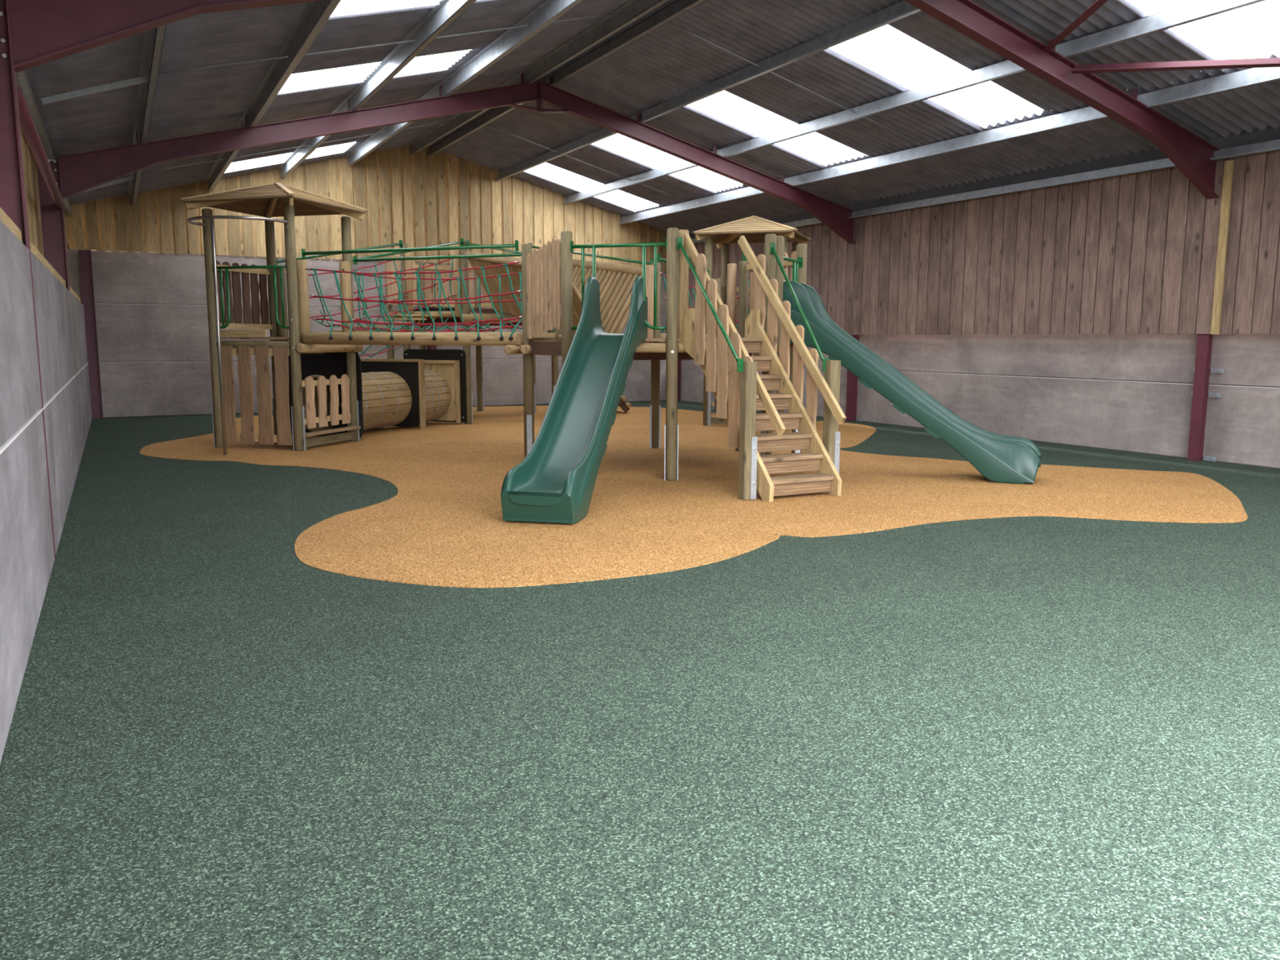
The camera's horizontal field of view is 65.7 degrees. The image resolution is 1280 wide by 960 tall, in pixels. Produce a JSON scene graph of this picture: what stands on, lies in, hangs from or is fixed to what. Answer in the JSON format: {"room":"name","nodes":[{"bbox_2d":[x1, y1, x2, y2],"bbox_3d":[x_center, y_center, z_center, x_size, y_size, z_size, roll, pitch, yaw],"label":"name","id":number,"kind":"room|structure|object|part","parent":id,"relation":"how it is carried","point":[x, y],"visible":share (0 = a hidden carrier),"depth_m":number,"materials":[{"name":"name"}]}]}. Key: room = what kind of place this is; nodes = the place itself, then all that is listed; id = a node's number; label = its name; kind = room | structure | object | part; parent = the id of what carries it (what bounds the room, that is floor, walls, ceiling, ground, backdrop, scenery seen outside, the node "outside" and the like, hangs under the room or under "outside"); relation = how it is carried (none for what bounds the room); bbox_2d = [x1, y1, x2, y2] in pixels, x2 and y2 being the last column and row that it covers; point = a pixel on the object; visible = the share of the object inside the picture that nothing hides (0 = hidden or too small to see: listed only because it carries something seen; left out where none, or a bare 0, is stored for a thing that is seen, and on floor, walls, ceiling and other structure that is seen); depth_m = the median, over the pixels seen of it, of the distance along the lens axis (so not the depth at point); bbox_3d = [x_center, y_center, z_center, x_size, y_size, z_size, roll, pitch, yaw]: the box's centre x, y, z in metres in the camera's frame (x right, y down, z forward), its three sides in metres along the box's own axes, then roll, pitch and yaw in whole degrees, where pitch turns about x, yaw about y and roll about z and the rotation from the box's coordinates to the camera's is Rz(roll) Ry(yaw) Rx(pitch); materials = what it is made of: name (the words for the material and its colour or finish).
{"room":"indoor playground","nodes":[
{"label":"indoor playground","id":0,"kind":"room"},
{"bbox_2d":[0,126,92,763],"bbox_3d":[-5.409,-1.683,8.830,0.340,3.800,21.230,-4,9,-27],"label":"wall","id":1,"kind":"structure","parent":0,"point":[27,558],"depth_m":5.68,"materials":[{"name":"concrete"}]},
{"bbox_3d":[-5.292,-1.899,8.787,0.070,0.100,21.100,-4,9,-27],"label":"timber plate","id":2,"kind":"part","parent":1,"relation":"part of","materials":[{"name":"beige wood"}]},
{"bbox_2d":[63,145,666,417],"bbox_3d":[-4.728,-4.246,20.836,12.970,5.477,0.171,-4,9,-27],"label":"wall","id":3,"kind":"structure","parent":0,"point":[148,261],"depth_m":19.68,"materials":[{"name":"wood"}]},
{"bbox_2d":[0,400,1279,959],"bbox_3d":[0.252,-0.114,12.098,13.400,0.200,21.300,-4,9,-27],"label":"floor","id":4,"kind":"structure","parent":0,"point":[1027,737],"depth_m":3.71,"materials":[{"name":"green rubber"}]},
{"bbox_2d":[78,249,103,418],"bbox_3d":[-10.010,-2.637,18.085,0.200,3.040,0.140,-4,9,-27],"label":"column","id":5,"kind":"structure","parent":4,"relation":"on","point":[84,255],"depth_m":18.07,"materials":[{"name":"grey concrete"}]},
{"bbox_2d":[426,262,436,349],"bbox_3d":[-4.414,-3.037,20.995,0.150,3.040,0.200,-4,9,-27],"label":"column","id":6,"kind":"structure","parent":4,"relation":"on","point":[428,347],"depth_m":20.91,"materials":[{"name":"brown wood"}]},
{"bbox_2d":[36,72,862,453],"bbox_3d":[-1.626,-3.343,15.029,12.762,5.351,0.380,-4,9,-27],"label":"frame","id":7,"kind":"object","parent":4,"relation":"on","point":[73,174],"visible":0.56,"depth_m":13.80,"materials":[{"name":"red metal"}]},
{"bbox_2d":[495,0,920,181],"bbox_3d":[1.855,-5.171,12.075,0.128,0.175,21.050,-4,9,-27],"label":"roof purlin","id":8,"kind":"structure","parent":7,"relation":"attached to","point":[900,10],"depth_m":12.84,"materials":[{"name":"metal"}]},
{"bbox_2d":[666,22,922,145],"bbox_3d":[2.117,-5.146,12.988,4.243,1.095,0.016,-4,9,-27],"label":"rod","id":9,"kind":"object","parent":8,"relation":"attached to","point":[667,22],"visible":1,"depth_m":12.88,"materials":[{"name":"metal"}]},
{"bbox_2d":[0,0,1223,559],"bbox_3d":[1.464,-2.500,9.201,12.762,5.351,0.380,-4,9,-27],"label":"frame","id":10,"kind":"object","parent":4,"relation":"on","point":[33,33],"visible":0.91,"depth_m":6.76,"materials":[{"name":"red metal"}]},
{"bbox_2d":[17,84,65,210],"bbox_3d":[-5.535,-2.912,9.224,0.096,0.096,6.470,-4,9,-27],"label":"roof purlin","id":11,"kind":"structure","parent":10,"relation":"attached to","point":[27,124],"depth_m":8.12,"materials":[{"name":"red metal"}]},
{"bbox_2d":[15,70,73,217],"bbox_3d":[-5.319,-3.437,8.521,0.128,0.120,21.050,-4,9,-27],"label":"beam","id":12,"kind":"structure","parent":10,"relation":"attached to","point":[22,81],"depth_m":9.66,"materials":[{"name":"metal"}]},
{"bbox_2d":[127,24,166,204],"bbox_3d":[-4.415,-3.794,8.949,0.128,0.175,21.050,-4,9,-27],"label":"roof purlin","id":13,"kind":"structure","parent":10,"relation":"attached to","point":[153,38],"depth_m":9.88,"materials":[{"name":"metal"}]},
{"bbox_2d":[40,75,148,104],"bbox_3d":[-5.105,-3.664,9.315,0.916,0.357,0.040,-4,9,-27],"label":"strut","id":14,"kind":"object","parent":13,"relation":"attached to","point":[94,90],"visible":0.86,"depth_m":9.29,"materials":[{"name":"grey metal"}]},
{"bbox_2d":[78,175,135,193],"bbox_3d":[-8.219,-4.513,15.186,0.916,0.357,0.040,-4,9,-27],"label":"strut","id":15,"kind":"object","parent":13,"relation":"attached to","point":[132,177],"visible":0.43,"depth_m":15.23,"materials":[{"name":"grey metal"}]},
{"bbox_2d":[204,0,341,191],"bbox_3d":[-3.263,-4.205,9.501,0.128,0.175,21.050,-4,9,-27],"label":"roof purlin","id":16,"kind":"structure","parent":10,"relation":"attached to","point":[315,15],"depth_m":10.42,"materials":[{"name":"metal"}]},
{"bbox_2d":[277,0,476,178],"bbox_3d":[-2.094,-4.621,10.060,0.128,0.175,21.050,-4,9,-27],"label":"roof purlin","id":17,"kind":"structure","parent":10,"relation":"attached to","point":[444,14],"depth_m":11.41,"materials":[{"name":"metal"}]},
{"bbox_2d":[344,0,582,166],"bbox_3d":[-0.950,-5.029,10.608,0.128,0.175,21.050,-4,9,-27],"label":"roof purlin","id":18,"kind":"structure","parent":10,"relation":"attached to","point":[548,11],"depth_m":12.40,"materials":[{"name":"metal"}]},
{"bbox_2d":[141,120,456,173],"bbox_3d":[-5.538,-5.548,16.459,5.153,1.327,0.016,-4,9,-27],"label":"rod","id":19,"kind":"object","parent":18,"relation":"attached to","point":[454,120],"visible":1,"depth_m":16.31,"materials":[{"name":"metal"}]},
{"bbox_2d":[158,12,626,75],"bbox_3d":[-2.448,-4.705,10.631,5.153,1.327,0.016,-4,9,-27],"label":"rod","id":20,"kind":"object","parent":18,"relation":"attached to","point":[271,59],"visible":1,"depth_m":10.43,"materials":[{"name":"metal"}]},
{"bbox_2d":[407,0,668,155],"bbox_3d":[0.166,-5.426,11.142,0.128,0.175,21.050,-4,9,-27],"label":"roof purlin","id":21,"kind":"structure","parent":10,"relation":"attached to","point":[607,26],"depth_m":13.32,"materials":[{"name":"metal"}]},
{"bbox_2d":[426,0,705,156],"bbox_3d":[0.537,-5.453,11.335,0.128,0.175,21.050,-4,9,-27],"label":"roof purlin","id":22,"kind":"structure","parent":10,"relation":"attached to","point":[677,7],"depth_m":13.40,"materials":[{"name":"metal"}]},
{"bbox_2d":[562,0,1266,204],"bbox_3d":[3.226,-4.878,12.845,0.128,0.175,21.050,-4,9,-27],"label":"roof purlin","id":23,"kind":"structure","parent":10,"relation":"attached to","point":[1193,11],"depth_m":11.81,"materials":[{"name":"metal"}]},
{"bbox_2d":[485,124,684,200],"bbox_3d":[-0.973,-5.989,18.815,4.243,1.095,0.016,-4,9,-27],"label":"rod","id":24,"kind":"object","parent":23,"relation":"attached to","point":[486,125],"visible":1,"depth_m":18.76,"materials":[{"name":"metal"}]},
{"bbox_2d":[618,66,1279,224],"bbox_3d":[4.465,-4.613,13.540,0.128,0.175,21.050,-4,9,-27],"label":"roof purlin","id":25,"kind":"structure","parent":10,"relation":"attached to","point":[1254,76],"depth_m":13.06,"materials":[{"name":"metal"}]},
{"bbox_2d":[691,139,1279,244],"bbox_3d":[5.615,-4.219,14.206,0.128,0.120,21.050,-4,9,-27],"label":"beam","id":26,"kind":"structure","parent":10,"relation":"attached to","point":[1272,145],"depth_m":13.87,"materials":[{"name":"metal"}]},
{"bbox_2d":[1043,0,1107,50],"bbox_3d":[4.269,-4.440,8.944,0.077,0.364,2.697,0,8,-2],"label":"brace","id":27,"kind":"object","parent":10,"relation":"attached to","point":[1095,6],"visible":1,"depth_m":9.65,"materials":[{"name":"red metal"}]},
{"bbox_2d":[1071,57,1279,73],"bbox_3d":[6.098,-4.009,9.504,3.684,0.464,0.076,6,10,33],"label":"brace","id":28,"kind":"object","parent":10,"relation":"attached to","point":[1255,62],"visible":1,"depth_m":9.96,"materials":[{"name":"red metal"}]},
{"bbox_2d":[677,360,682,400],"bbox_3d":[0.916,-3.418,23.767,0.200,3.040,0.140,-4,9,-27],"label":"column","id":29,"kind":"structure","parent":4,"relation":"on","point":[678,361],"depth_m":23.92,"materials":[{"name":"red metal"}]},
{"bbox_2d":[139,405,1247,587],"bbox_3d":[-0.771,-0.521,14.204,11.376,0.004,16.019,-4,9,-27],"label":"rubber play surface","id":30,"kind":"object","parent":4,"relation":"on","point":[444,525],"visible":0.77,"depth_m":9.12,"materials":[{"name":"orange rubber"}]},
{"bbox_2d":[187,215,288,454],"bbox_3d":[-5.215,-1.852,12.878,1.309,2.979,0.858,2,8,12],"label":"pole","id":31,"kind":"object","parent":30,"relation":"on","point":[211,218],"visible":0.99,"depth_m":12.44,"materials":[{"name":"silver metal"}]},
{"bbox_2d":[180,182,368,450],"bbox_3d":[-4.952,-2.283,13.772,1.765,3.581,1.765,3,9,17],"label":"tower","id":32,"kind":"object","parent":30,"relation":"on","point":[294,361],"visible":0.93,"depth_m":13.39,"materials":[{"name":"brown wood"}]},
{"bbox_3d":[-5.750,-2.025,13.387,0.129,3.176,0.132,-4,9,-27],"label":"post","id":33,"kind":"part","parent":32,"relation":"part of","materials":[{"name":"brown wood"}]},
{"bbox_3d":[-5.558,-2.940,13.869,0.035,0.075,1.133,3,9,17],"label":"cross rail","id":34,"kind":"part","parent":32,"relation":"part of","materials":[{"name":"beige wood"}]},
{"bbox_3d":[-5.561,-2.165,13.980,0.035,0.075,1.133,3,9,17],"label":"picket panel","id":35,"kind":"part","parent":32,"relation":"part of","materials":[{"name":"beige wood"}]},
{"bbox_3d":[-5.140,-2.806,13.084,1.165,0.120,0.060,3,9,17],"label":"guard rail","id":36,"kind":"part","parent":32,"relation":"part of","materials":[{"name":"green"}]},
{"bbox_3d":[-5.143,-1.714,13.240,1.153,0.100,0.035,3,9,17],"label":"cross rail","id":37,"kind":"part","parent":32,"relation":"part of","materials":[{"name":"beige wood"}]},
{"bbox_3d":[-5.371,-2.196,14.590,0.129,3.176,0.132,-4,9,-27],"label":"post","id":38,"kind":"part","parent":32,"relation":"part of","materials":[{"name":"brown wood"}]},
{"bbox_3d":[-5.231,-2.523,14.491,0.140,1.140,0.144,-4,9,-27],"label":"anchor post","id":39,"kind":"part","parent":32,"relation":"part of","materials":[{"name":"brown wood"}]},
{"bbox_3d":[-4.535,-1.968,13.012,0.129,3.176,0.132,-4,9,-27],"label":"post","id":40,"kind":"part","parent":32,"relation":"part of","materials":[{"name":"brown wood"}]},
{"bbox_3d":[-4.442,-2.340,13.087,0.140,1.100,0.144,-4,9,-27],"label":"anchor post","id":41,"kind":"part","parent":32,"relation":"part of","materials":[{"name":"brown wood"}]},
{"bbox_3d":[-4.348,-1.351,13.714,0.035,0.075,1.093,3,9,17],"label":"cross rail","id":42,"kind":"part","parent":32,"relation":"part of","materials":[{"name":"beige wood"}]},
{"bbox_3d":[-4.745,-1.274,14.598,1.500,1.260,0.020,3,9,17],"label":"tunnel mouth panel","id":43,"kind":"part","parent":32,"relation":"part of","materials":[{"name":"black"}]},
{"bbox_3d":[-4.143,-2.474,13.992,0.140,1.190,0.144,-4,9,-27],"label":"anchor post","id":44,"kind":"part","parent":32,"relation":"part of","materials":[{"name":"brown wood"}]},
{"bbox_3d":[-4.156,-2.139,14.215,0.129,3.176,0.132,-4,9,-27],"label":"post","id":45,"kind":"part","parent":32,"relation":"part of","materials":[{"name":"brown wood"}]},
{"bbox_2d":[301,240,559,346],"bbox_3d":[-2.725,-2.372,12.875,3.301,1.226,1.363,4,9,23],"label":"bridge","id":46,"kind":"object","parent":32,"relation":"attached to","point":[451,336],"visible":0.87,"depth_m":12.55,"materials":[{"name":"green"}]},
{"bbox_3d":[-2.903,-2.842,12.251,3.175,0.120,0.060,4,9,23],"label":"hand rail","id":47,"kind":"part","parent":46,"relation":"part of","materials":[{"name":"green metal"}]},
{"bbox_3d":[-2.549,-2.997,13.341,3.169,0.120,0.060,4,9,23],"label":"hand rail","id":48,"kind":"part","parent":46,"relation":"part of","materials":[{"name":"green metal"}]},
{"bbox_2d":[302,349,466,431],"bbox_3d":[-4.281,-1.453,16.074,1.312,1.290,3.168,4,9,25],"label":"tunnel","id":49,"kind":"object","parent":30,"relation":"on","point":[420,388],"visible":0.81,"depth_m":16.29,"materials":[{"name":"wood"}]},
{"bbox_3d":[-4.160,-1.424,16.403,1.160,1.060,0.015,3,9,17],"label":"tunnel panel","id":50,"kind":"part","parent":49,"relation":"part of","materials":[{"name":"black"}]},
{"bbox_3d":[-4.147,-1.430,16.445,1.240,1.140,0.120,3,9,17],"label":"panel frame","id":51,"kind":"part","parent":49,"relation":"part of","materials":[{"name":"wood"}]},
{"bbox_3d":[-3.589,-1.653,17.380,1.200,1.260,0.020,3,9,17],"label":"tunnel panel","id":52,"kind":"part","parent":49,"relation":"part of","materials":[{"name":"black"}]},
{"bbox_3d":[-3.695,-1.553,17.332,1.170,1.075,0.140,3,9,17],"label":"panel frame","id":53,"kind":"part","parent":49,"relation":"part of","materials":[{"name":"beige wood"}]},
{"bbox_2d":[383,241,558,423],"bbox_3d":[-3.110,-2.734,18.606,2.955,3.116,3.094,-4,9,-27],"label":"climbing structure","id":54,"kind":"object","parent":30,"relation":"on","point":[407,285],"visible":0.41,"depth_m":18.00,"materials":[{"name":"brown wood"}]},
{"bbox_2d":[275,238,463,357],"bbox_3d":[-4.184,-2.903,15.794,1.328,2.085,3.125,3,9,21],"label":"net","id":55,"kind":"object","parent":54,"relation":"attached to","point":[461,242],"visible":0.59,"depth_m":15.91,"materials":[{"name":"green"}]},
{"bbox_3d":[-4.744,-3.643,15.866,0.060,0.645,3.045,4,9,23],"label":"hand rail","id":56,"kind":"part","parent":55,"relation":"part of","materials":[{"name":"green metal"}]},
{"bbox_3d":[-3.576,-3.588,15.506,0.060,0.645,3.036,3,9,21],"label":"hand rail","id":57,"kind":"part","parent":55,"relation":"part of","materials":[{"name":"green metal"}]},
{"bbox_3d":[-4.667,-2.658,18.537,0.125,2.976,0.128,-4,9,-27],"label":"post","id":58,"kind":"part","parent":54,"relation":"part of","materials":[{"name":"brown wood"}]},
{"bbox_3d":[-4.123,-2.579,17.501,0.125,3.116,0.128,-4,9,-27],"label":"post","id":59,"kind":"part","parent":54,"relation":"part of","materials":[{"name":"brown wood"}]},
{"bbox_3d":[-4.016,-3.410,17.290,0.121,1.130,0.124,-4,9,-27],"label":"anchor post","id":60,"kind":"part","parent":54,"relation":"part of","materials":[{"name":"beige wood"}]},
{"bbox_3d":[-4.489,-4.096,18.897,0.035,0.075,1.034,3,9,17],"label":"cross rail","id":61,"kind":"part","parent":54,"relation":"part of","materials":[{"name":"beige wood"}]},
{"bbox_3d":[-4.318,-2.816,19.646,0.125,2.976,0.128,-4,9,-27],"label":"post","id":62,"kind":"part","parent":54,"relation":"part of","materials":[{"name":"brown wood"}]},
{"bbox_3d":[-3.796,-4.212,19.721,1.030,0.075,0.035,-4,9,-27],"label":"cross rail","id":63,"kind":"part","parent":54,"relation":"part of","materials":[{"name":"beige wood"}]},
{"bbox_3d":[-3.798,-3.496,19.823,1.030,0.075,0.035,-4,9,-27],"label":"picket panel","id":64,"kind":"part","parent":54,"relation":"part of","materials":[{"name":"brown wood"}]},
{"bbox_3d":[-3.130,-3.372,17.046,0.121,1.130,0.124,-4,9,-27],"label":"anchor post","id":65,"kind":"part","parent":54,"relation":"part of","materials":[{"name":"beige wood"}]},
{"bbox_3d":[-3.002,-2.526,17.156,0.125,3.116,0.128,-4,9,-27],"label":"post","id":66,"kind":"part","parent":54,"relation":"part of","materials":[{"name":"brown wood"}]},
{"bbox_3d":[-3.282,-2.890,20.185,0.125,2.976,0.128,-4,9,-27],"label":"post","id":67,"kind":"part","parent":54,"relation":"part of","materials":[{"name":"brown wood"}]},
{"bbox_3d":[-2.720,-3.507,19.920,1.034,0.075,0.035,3,9,17],"label":"picket panel","id":68,"kind":"part","parent":54,"relation":"part of","materials":[{"name":"brown wood"}]},
{"bbox_3d":[-2.161,-2.837,19.839,0.125,2.976,0.128,-4,9,-27],"label":"post","id":69,"kind":"part","parent":54,"relation":"part of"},
{"bbox_3d":[-1.617,-2.689,18.814,0.125,2.976,0.128,-4,9,-27],"label":"post","id":70,"kind":"part","parent":54,"relation":"part of","materials":[{"name":"brown wood"}]},
{"bbox_2d":[464,240,653,337],"bbox_3d":[-1.451,-2.939,15.180,1.463,1.770,4.713,-4,9,-27],"label":"bridge","id":71,"kind":"object","parent":54,"relation":"attached to","point":[609,276],"visible":0.34,"depth_m":14.61,"materials":[{"name":"brown wood"}]},
{"bbox_3d":[-1.950,-3.426,14.834,0.060,0.710,4.616,-4,9,-25],"label":"hand rail","id":72,"kind":"part","parent":71,"relation":"part of","materials":[{"name":"green metal"}]},
{"bbox_3d":[-0.878,-3.503,15.391,0.060,0.710,4.612,-4,9,-27],"label":"hand rail","id":73,"kind":"part","parent":71,"relation":"part of","materials":[{"name":"green metal"}]},
{"bbox_2d":[500,275,647,523],"bbox_3d":[-0.524,-0.892,9.259,0.602,2.130,2.930,2,8,12],"label":"slide","id":74,"kind":"object","parent":30,"relation":"on","point":[555,481],"visible":1,"depth_m":9.06,"materials":[{"name":"green plastic"}]},
{"bbox_2d":[546,330,631,413],"bbox_3d":[-1.119,-2.312,19.840,1.632,1.926,1.000,-4,9,-27],"label":"ramp","id":75,"kind":"object","parent":30,"relation":"on","point":[625,406],"visible":0.06,"depth_m":19.86,"materials":[{"name":"brown wood"}]},
{"bbox_2d":[504,227,807,480],"bbox_3d":[0.192,-1.510,11.881,3.370,2.616,2.956,-4,9,-27],"label":"platform","id":76,"kind":"object","parent":30,"relation":"on","point":[546,269],"visible":0.57,"depth_m":10.91,"materials":[{"name":"brown wood"}]},
{"bbox_3d":[-1.325,-1.475,11.750,0.121,2.576,0.124,-4,9,-27],"label":"post","id":77,"kind":"part","parent":76,"relation":"part of","materials":[{"name":"brown wood"}]},
{"bbox_3d":[-0.786,-1.348,10.731,0.121,2.616,0.124,-4,9,-27],"label":"post","id":78,"kind":"part","parent":76,"relation":"part of","materials":[{"name":"brown wood"}]},
{"bbox_3d":[-0.222,-2.458,10.396,1.066,0.120,0.060,3,9,17],"label":"guard rail","id":79,"kind":"part","parent":76,"relation":"part of","materials":[{"name":"green metal"}]},
{"bbox_3d":[0.121,-2.341,13.259,0.121,1.040,0.124,-4,9,-27],"label":"anchor post","id":80,"kind":"part","parent":76,"relation":"part of","materials":[{"name":"brown wood"}]},
{"bbox_3d":[0.211,-1.678,13.482,0.121,2.496,0.124,-4,9,-27],"label":"post","id":81,"kind":"part","parent":76,"relation":"part of","materials":[{"name":"brown wood"}]},
{"bbox_3d":[0.335,-1.295,10.386,0.121,2.616,0.124,-4,9,-27],"label":"post","id":82,"kind":"part","parent":76,"relation":"part of","materials":[{"name":"brown wood"}]},
{"bbox_3d":[0.447,-1.984,10.380,0.119,1.230,0.122,-4,9,-27],"label":"anchor post","id":83,"kind":"part","parent":76,"relation":"part of","materials":[{"name":"beige wood"}]},
{"bbox_3d":[1.207,-2.299,13.088,0.121,1.090,0.124,-4,9,-27],"label":"anchor post","id":84,"kind":"part","parent":76,"relation":"part of","materials":[{"name":"brown wood"}]},
{"bbox_3d":[1.358,-1.627,13.151,0.121,2.496,0.124,-4,9,-27],"label":"post","id":85,"kind":"part","parent":76,"relation":"part of","materials":[{"name":"brown wood"}]},
{"bbox_3d":[1.415,-1.373,10.947,0.121,2.616,0.124,-4,9,-27],"label":"post","id":86,"kind":"part","parent":76,"relation":"part of","materials":[{"name":"brown wood"}]},
{"bbox_3d":[1.649,-2.703,12.443,0.035,0.075,1.100,-4,9,-27],"label":"cross rail","id":87,"kind":"part","parent":76,"relation":"part of","materials":[{"name":"beige wood"}]},
{"bbox_3d":[1.518,-2.064,10.959,0.119,1.230,0.122,-4,9,-27],"label":"anchor post","id":88,"kind":"part","parent":76,"relation":"part of","materials":[{"name":"brown wood"}]},
{"bbox_3d":[1.678,-2.528,11.348,0.060,0.120,1.126,4,9,25],"label":"guard rail","id":89,"kind":"part","parent":76,"relation":"part of","materials":[{"name":"green metal"}]},
{"bbox_3d":[1.934,-1.530,12.056,0.121,2.616,0.124,-4,9,-27],"label":"post","id":90,"kind":"part","parent":76,"relation":"part of","materials":[{"name":"brown wood"}]},
{"bbox_2d":[692,215,811,426],"bbox_3d":[1.959,-2.778,17.354,1.765,3.586,1.765,3,9,17],"label":"tower","id":91,"kind":"object","parent":30,"relation":"on","point":[754,228],"visible":0.25,"depth_m":17.03,"materials":[{"name":"brown wood"}]},
{"bbox_2d":[657,252,750,342],"bbox_3d":[1.277,-2.663,14.982,1.457,1.226,3.396,2,8,16],"label":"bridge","id":92,"kind":"object","parent":91,"relation":"attached to","point":[744,258],"visible":0.07,"depth_m":13.71,"materials":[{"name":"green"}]},
{"bbox_3d":[0.691,-3.235,15.070,0.060,0.120,3.367,2,8,15],"label":"hand rail","id":93,"kind":"part","parent":92,"relation":"part of","materials":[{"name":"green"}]},
{"bbox_3d":[1.859,-3.182,14.721,0.060,0.120,3.330,3,8,16],"label":"hand rail","id":94,"kind":"part","parent":92,"relation":"part of","materials":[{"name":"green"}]},
{"bbox_3d":[1.161,-2.518,16.969,0.129,3.176,0.132,-4,9,-27],"label":"post","id":95,"kind":"part","parent":91,"relation":"part of","materials":[{"name":"brown wood"}]},
{"bbox_3d":[1.315,-2.867,16.886,0.136,1.100,0.140,-4,9,-27],"label":"anchor post","id":96,"kind":"part","parent":91,"relation":"part of","materials":[{"name":"brown wood"}]},
{"bbox_3d":[1.540,-2.689,18.172,0.129,3.176,0.132,-4,9,-27],"label":"post","id":97,"kind":"part","parent":91,"relation":"part of","materials":[{"name":"brown wood"}]},
{"bbox_3d":[2.376,-2.461,16.595,0.129,3.176,0.132,-4,9,-27],"label":"post","id":98,"kind":"part","parent":91,"relation":"part of","materials":[{"name":"brown wood"}]},
{"bbox_3d":[2.755,-2.632,17.798,0.129,3.176,0.132,-4,9,-27],"label":"post","id":99,"kind":"part","parent":91,"relation":"part of","materials":[{"name":"brown wood"}]},
{"bbox_2d":[676,233,846,502],"bbox_3d":[1.216,-1.216,9.923,1.336,2.593,1.978,-4,9,-27],"label":"staircase","id":100,"kind":"structure","parent":30,"relation":"on","point":[738,394],"depth_m":9.75,"materials":[{"name":"brown wood"}]},
{"bbox_3d":[0.665,-1.741,9.640,0.060,1.330,1.346,-3,9,-23],"label":"grab rail","id":101,"kind":"part","parent":100,"relation":"part of","materials":[{"name":"green metal"}]},
{"bbox_3d":[1.002,-0.460,9.240,0.118,1.280,0.118,-4,9,-27],"label":"post","id":102,"kind":"part","parent":100,"relation":"part of","materials":[{"name":"beige wood"}]},
{"bbox_3d":[1.624,-1.814,10.207,0.060,1.340,1.281,-2,9,-18],"label":"grab rail","id":103,"kind":"part","parent":100,"relation":"part of","materials":[{"name":"green"}]},
{"bbox_3d":[1.881,-0.534,9.775,0.118,1.280,0.118,-4,9,-27],"label":"post","id":104,"kind":"part","parent":100,"relation":"part of","materials":[{"name":"brown wood"}]},
{"bbox_2d":[782,280,1041,484],"bbox_3d":[2.905,-1.125,10.962,2.930,2.130,0.602,4,9,23],"label":"slide","id":105,"kind":"object","parent":30,"relation":"on","point":[1001,459],"visible":0.91,"depth_m":10.74,"materials":[{"name":"green plastic"}]},
{"bbox_2d":[24,0,1279,233],"bbox_3d":[0.278,-4.778,11.352,13.450,1.813,21.550,-4,9,-27],"label":"ceiling","id":106,"kind":"structure","parent":0,"point":[667,63],"depth_m":12.62,"materials":[{"name":"grey metal"}]},
{"bbox_2d":[224,142,355,173],"bbox_3d":[-6.386,-5.890,18.053,2.200,0.618,1.130,-4,9,-27],"label":"window","id":107,"kind":"structure","parent":106,"relation":"attached to","point":[276,159],"depth_m":18.02,"materials":[{"name":"white"}]},
{"bbox_2d":[278,49,469,93],"bbox_3d":[-3.298,-5.048,12.230,2.200,0.621,1.080,-4,9,-27],"label":"window","id":108,"kind":"structure","parent":106,"relation":"attached to","point":[437,62],"depth_m":12.19,"materials":[{"name":"white"}]},
{"bbox_2d":[329,0,440,17],"bbox_3d":[-1.741,-4.623,9.294,2.200,0.620,1.020,-4,9,-27],"label":"window","id":109,"kind":"structure","parent":106,"relation":"attached to","point":[344,7],"depth_m":9.30,"materials":[{"name":"white"}]},
{"bbox_2d":[524,162,658,212],"bbox_3d":[-1.038,-6.161,20.850,2.700,0.746,1.130,-4,9,-27],"label":"window","id":110,"kind":"structure","parent":106,"relation":"attached to","point":[546,171],"depth_m":20.82,"materials":[{"name":"white"}]},
{"bbox_2d":[592,133,742,192],"bbox_3d":[0.460,-5.752,18.024,2.700,0.747,1.020,-4,9,-27],"label":"window","id":111,"kind":"structure","parent":106,"relation":"attached to","point":[618,144],"depth_m":17.94,"materials":[{"name":"white"}]},
{"bbox_2d":[687,90,866,166],"bbox_3d":[2.050,-5.319,15.027,2.700,0.748,1.080,-4,9,-27],"label":"window","id":112,"kind":"structure","parent":106,"relation":"attached to","point":[726,107],"depth_m":14.98,"materials":[{"name":"white"}]},
{"bbox_2d":[829,24,1043,128],"bbox_3d":[3.607,-4.894,12.091,2.700,0.748,1.020,-4,9,-27],"label":"window","id":113,"kind":"structure","parent":106,"relation":"attached to","point":[886,51],"depth_m":12.03,"materials":[{"name":"white"}]},
{"bbox_2d":[1125,0,1279,59],"bbox_3d":[5.147,-4.474,9.186,2.700,0.748,1.050,-4,9,-27],"label":"window","id":114,"kind":"structure","parent":106,"relation":"attached to","point":[1252,31],"depth_m":9.61,"materials":[{"name":"white"}]},
{"bbox_2d":[680,124,1279,468],"bbox_3d":[5.790,-2.539,14.577,0.392,3.930,21.110,-4,9,-27],"label":"wall","id":115,"kind":"structure","parent":0,"point":[1074,313],"depth_m":13.86,"materials":[{"name":"concrete"}]}
]}

